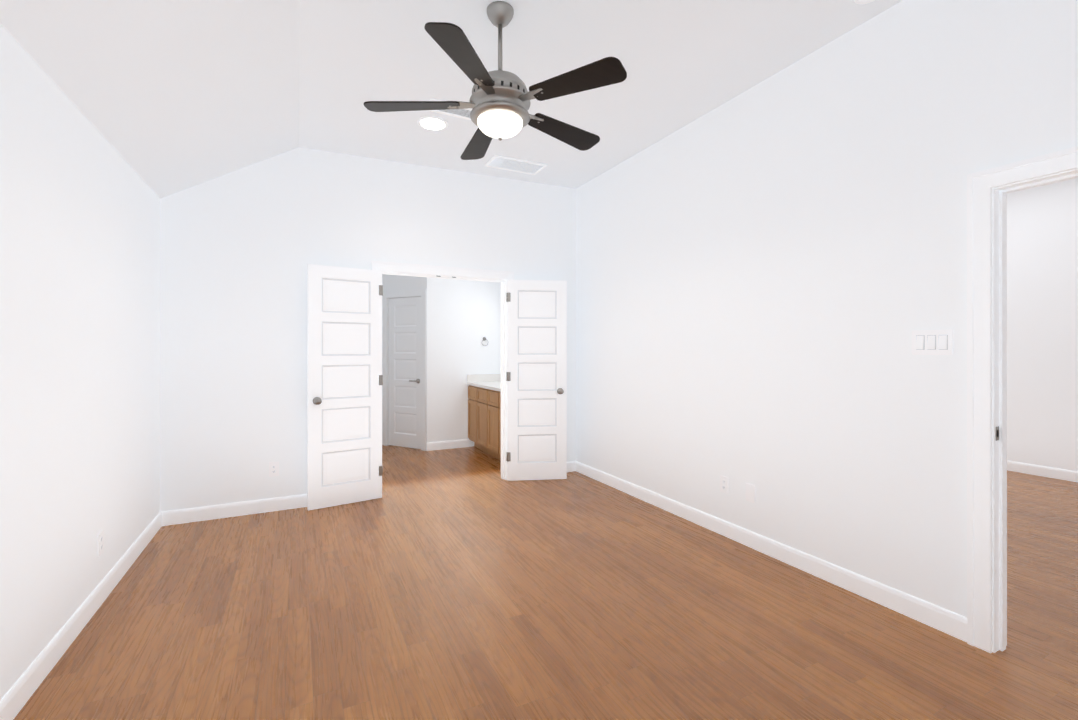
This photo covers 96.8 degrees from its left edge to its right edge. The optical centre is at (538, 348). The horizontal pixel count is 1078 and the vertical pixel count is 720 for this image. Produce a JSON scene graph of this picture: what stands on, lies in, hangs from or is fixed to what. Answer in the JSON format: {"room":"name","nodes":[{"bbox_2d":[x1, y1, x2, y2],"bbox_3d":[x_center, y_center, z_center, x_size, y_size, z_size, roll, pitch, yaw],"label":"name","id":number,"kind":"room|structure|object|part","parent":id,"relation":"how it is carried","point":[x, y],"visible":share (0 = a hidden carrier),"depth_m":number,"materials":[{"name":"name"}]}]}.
{"room":"empty bedroom","nodes":[
{"label":"empty bedroom","id":0,"kind":"room"},
{"bbox_2d":[0,24,159,699],"bbox_3d":[-1.659,-0.307,1.122,0.120,3.250,5.665,0,0,-27],"label":"wall","id":1,"kind":"structure","parent":0,"point":[79,335],"depth_m":2.12,"materials":[{"name":"white paint"}]},
{"bbox_2d":[0,511,163,719],"bbox_3d":[-1.599,1.266,1.151,0.014,0.105,5.425,0,0,-27],"label":"baseboard","id":2,"kind":"structure","parent":1,"relation":"attached to","point":[26,685],"depth_m":2.12,"materials":[{"name":"paint"}]},
{"bbox_2d":[97,530,103,555],"bbox_3d":[-2.276,1.009,2.487,0.008,0.114,0.070,0,0,-27],"label":"electrical outlet","id":3,"kind":"object","parent":1,"relation":"attached to","point":[100,542],"visible":0.98,"depth_m":2.48,"materials":[{"name":"white plastic"}]},
{"bbox_2d":[160,147,575,511],"bbox_3d":[-1.240,-0.304,4.439,3.615,3.250,0.120,0,0,-27],"label":"wall","id":4,"kind":"structure","parent":0,"point":[241,249],"depth_m":3.92,"materials":[{"name":"white paint"}]},
{"bbox_2d":[164,494,306,525],"bbox_3d":[-2.140,1.268,3.909,1.470,0.105,0.014,0,0,-27],"label":"baseboard","id":5,"kind":"structure","parent":4,"relation":"attached to","point":[180,516],"depth_m":3.77,"materials":[{"name":"paint"}]},
{"bbox_2d":[269,462,278,476],"bbox_3d":[-2.159,0.980,3.902,0.070,0.114,0.008,0,0,-27],"label":"electrical outlet","id":6,"kind":"object","parent":4,"relation":"attached to","point":[273,468],"visible":1,"depth_m":3.90,"materials":[{"name":"white plastic"}]},
{"bbox_2d":[307,264,382,510],"bbox_3d":[-1.623,0.312,4.048,0.603,2.000,0.176,0,0,-27],"label":"door","id":7,"kind":"structure","parent":4,"relation":"in","point":[344,386],"depth_m":4.05,"materials":[{"name":"paint"}]},
{"bbox_2d":[371,261,513,479],"bbox_3d":[-0.901,0.272,4.606,1.370,2.097,0.161,0,0,-27],"label":"door frame","id":8,"kind":"structure","parent":4,"relation":"attached to","point":[416,270],"depth_m":4.75,"materials":[{"name":"paint"}]},
{"bbox_2d":[506,280,566,480],"bbox_3d":[-0.011,0.313,4.800,0.576,2.000,0.283,0,0,-27],"label":"door","id":9,"kind":"structure","parent":4,"relation":"in","point":[536,376],"depth_m":4.81,"materials":[{"name":"paint"}]},
{"bbox_2d":[567,461,575,471],"bbox_3d":[0.065,1.269,5.020,0.730,0.105,0.014,0,0,-27],"label":"baseboard","id":10,"kind":"structure","parent":4,"relation":"attached to","point":[571,466],"depth_m":5.16,"materials":[{"name":"paint"}]},
{"bbox_2d":[382,274,426,291],"bbox_3d":[-2.242,-0.077,6.707,1.850,2.800,0.120,0,0,28],"label":"wall","id":11,"kind":"structure","parent":0,"point":[391,283],"depth_m":6.42,"materials":[{"name":"white paint"}]},
{"bbox_2d":[382,289,426,450],"bbox_3d":[-1.775,0.274,6.446,0.770,2.097,0.138,0,0,28],"label":"door frame","id":12,"kind":"structure","parent":11,"relation":"attached to","point":[387,296],"depth_m":6.43,"materials":[{"name":"paint"}]},
{"bbox_2d":[389,297,420,448],"bbox_3d":[-1.782,0.314,6.429,0.376,2.000,0.507,0,0,-27],"label":"closet door","id":13,"kind":"structure","parent":11,"relation":"in","point":[404,372],"depth_m":6.42,"materials":[{"name":"paint"}]},
{"bbox_2d":[0,0,902,198],"bbox_3d":[0.009,-1.515,1.964,3.855,0.933,5.665,0,0,-27],"label":"ceiling","id":14,"kind":"structure","parent":0,"point":[167,97],"depth_m":2.71,"materials":[{"name":"white paint"}]},
{"bbox_2d":[418,116,447,130],"bbox_3d":[-0.798,-1.694,3.604,0.224,0.010,0.224,0,0,-27],"label":"recessed light","id":15,"kind":"object","parent":14,"relation":"in","point":[434,123],"visible":1,"depth_m":3.59,"materials":[{"name":"white plastic"}]},
{"bbox_2d":[427,98,472,119],"bbox_3d":[-0.606,-1.695,3.399,0.360,0.012,0.160,0,0,-27],"label":"ceiling vent","id":16,"kind":"object","parent":14,"relation":"in","point":[462,113],"visible":0.31,"depth_m":3.43,"materials":[{"name":"white plastic"}]},
{"bbox_2d":[364,1,626,159],"bbox_3d":[-0.195,-1.374,2.445,1.280,0.654,1.261,0,0,-27],"label":"fan","id":17,"kind":"object","parent":14,"relation":"hanging from","point":[499,103],"visible":1,"depth_m":2.30,"materials":[{"name":"black wood"}]},
{"bbox_3d":[-0.196,-1.374,2.421,0.516,0.654,0.507,0,0,-27],"label":"motor","id":18,"kind":"part","parent":17,"relation":"part of","materials":[{"name":"silver metal"}]},
{"bbox_3d":[-0.195,-1.110,2.407,0.228,0.071,0.228,0,0,-27],"label":"glass","id":19,"kind":"part","parent":17,"relation":"part of","materials":[{"name":"white glass"}]},
{"bbox_2d":[485,155,546,174],"bbox_3d":[-0.215,-1.713,4.469,0.520,0.012,0.270,0,0,-27],"label":"ceiling vent","id":20,"kind":"object","parent":14,"relation":"in","point":[521,166],"visible":1,"depth_m":4.46,"materials":[{"name":"white plastic"}]},
{"bbox_2d":[854,0,873,3],"bbox_3d":[1.595,-1.718,2.313,0.132,0.038,0.132,0,0,-27],"label":"recessed light","id":21,"kind":"object","parent":14,"relation":"attached to","point":[862,1],"visible":1,"depth_m":2.35,"materials":[{"name":"white plastic"}]},
{"bbox_2d":[427,277,500,446],"bbox_3d":[-0.947,-0.077,6.541,1.200,2.800,0.120,0,0,-27],"label":"wall","id":22,"kind":"structure","parent":0,"point":[463,318],"depth_m":6.38,"materials":[{"name":"white paint"}]},
{"bbox_2d":[427,439,468,450],"bbox_3d":[-1.202,1.270,6.336,0.560,0.105,0.014,0,0,-27],"label":"baseboard","id":23,"kind":"structure","parent":22,"relation":"attached to","point":[452,444],"depth_m":6.32,"materials":[{"name":"paint"}]},
{"bbox_2d":[467,374,500,381],"bbox_3d":[-0.683,0.397,6.592,0.638,0.100,0.020,0,0,-27],"label":"backsplash","id":24,"kind":"structure","parent":22,"relation":"attached to","point":[475,377],"depth_m":6.55,"materials":[{"name":"white stone"}]},
{"bbox_2d":[13,445,1077,719],"bbox_3d":[1.534,1.370,3.612,8.425,0.100,11.100,0,0,-27],"label":"floor","id":25,"kind":"structure","parent":0,"point":[465,583],"depth_m":2.29,"materials":[{"name":"brown wood"}]},
{"bbox_2d":[468,386,500,460],"bbox_3d":[-0.337,0.903,5.939,0.648,0.840,1.498,0,0,-27],"label":"bathroom vanity","id":26,"kind":"object","parent":25,"relation":"on","point":[484,412],"depth_m":5.88,"materials":[{"name":"brown wood"}]},
{"bbox_2d":[467,382,500,389],"bbox_3d":[-0.339,0.465,5.932,0.658,0.036,1.508,0,0,-27],"label":"countertop","id":27,"kind":"structure","parent":26,"relation":"on","point":[490,385],"depth_m":6.01,"materials":[{"name":"white stone"}]},
{"bbox_2d":[576,0,1077,617],"bbox_3d":[0.955,-0.304,4.235,0.120,3.250,8.870,0,0,-27],"label":"wall","id":28,"kind":"structure","parent":0,"point":[770,274],"depth_m":2.74,"materials":[{"name":"white paint"}]},
{"bbox_2d":[720,476,727,493],"bbox_3d":[1.309,0.960,3.388,0.008,0.114,0.070,0,0,-27],"label":"electrical outlet","id":29,"kind":"object","parent":28,"relation":"attached to","point":[723,484],"visible":1,"depth_m":3.38,"materials":[{"name":"white plastic"}]},
{"bbox_2d":[576,461,966,641],"bbox_3d":[1.163,1.268,3.672,0.014,0.105,3.410,0,0,-27],"label":"baseboard","id":30,"kind":"structure","parent":28,"relation":"attached to","point":[953,624],"depth_m":2.81,"materials":[{"name":"paint"}]},
{"bbox_2d":[912,330,952,354],"bbox_3d":[1.867,-0.031,2.277,0.012,0.116,0.164,0,0,-27],"label":"light switch","id":31,"kind":"object","parent":28,"relation":"attached to","point":[932,342],"visible":1,"depth_m":2.27,"materials":[{"name":"white plastic"}]},
{"bbox_2d":[967,146,1077,652],"bbox_3d":[2.209,0.270,1.742,0.161,2.097,0.980,0,0,-27],"label":"door frame","id":32,"kind":"structure","parent":28,"relation":"attached to","point":[988,190],"depth_m":2.09,"materials":[{"name":"paint"}]},
{"bbox_2d":[1007,178,1077,470],"bbox_3d":[5.306,-0.329,4.956,0.120,3.300,9.740,0,0,-27],"label":"wall","id":33,"kind":"structure","parent":0,"point":[1042,325],"depth_m":4.94,"materials":[{"name":"white paint"}]},
{"bbox_2d":[1007,461,1077,481],"bbox_3d":[5.247,1.269,4.925,0.014,0.105,9.500,0,0,-27],"label":"baseboard","id":34,"kind":"structure","parent":33,"relation":"attached to","point":[1044,471],"depth_m":4.96,"materials":[{"name":"paint"}]}
]}

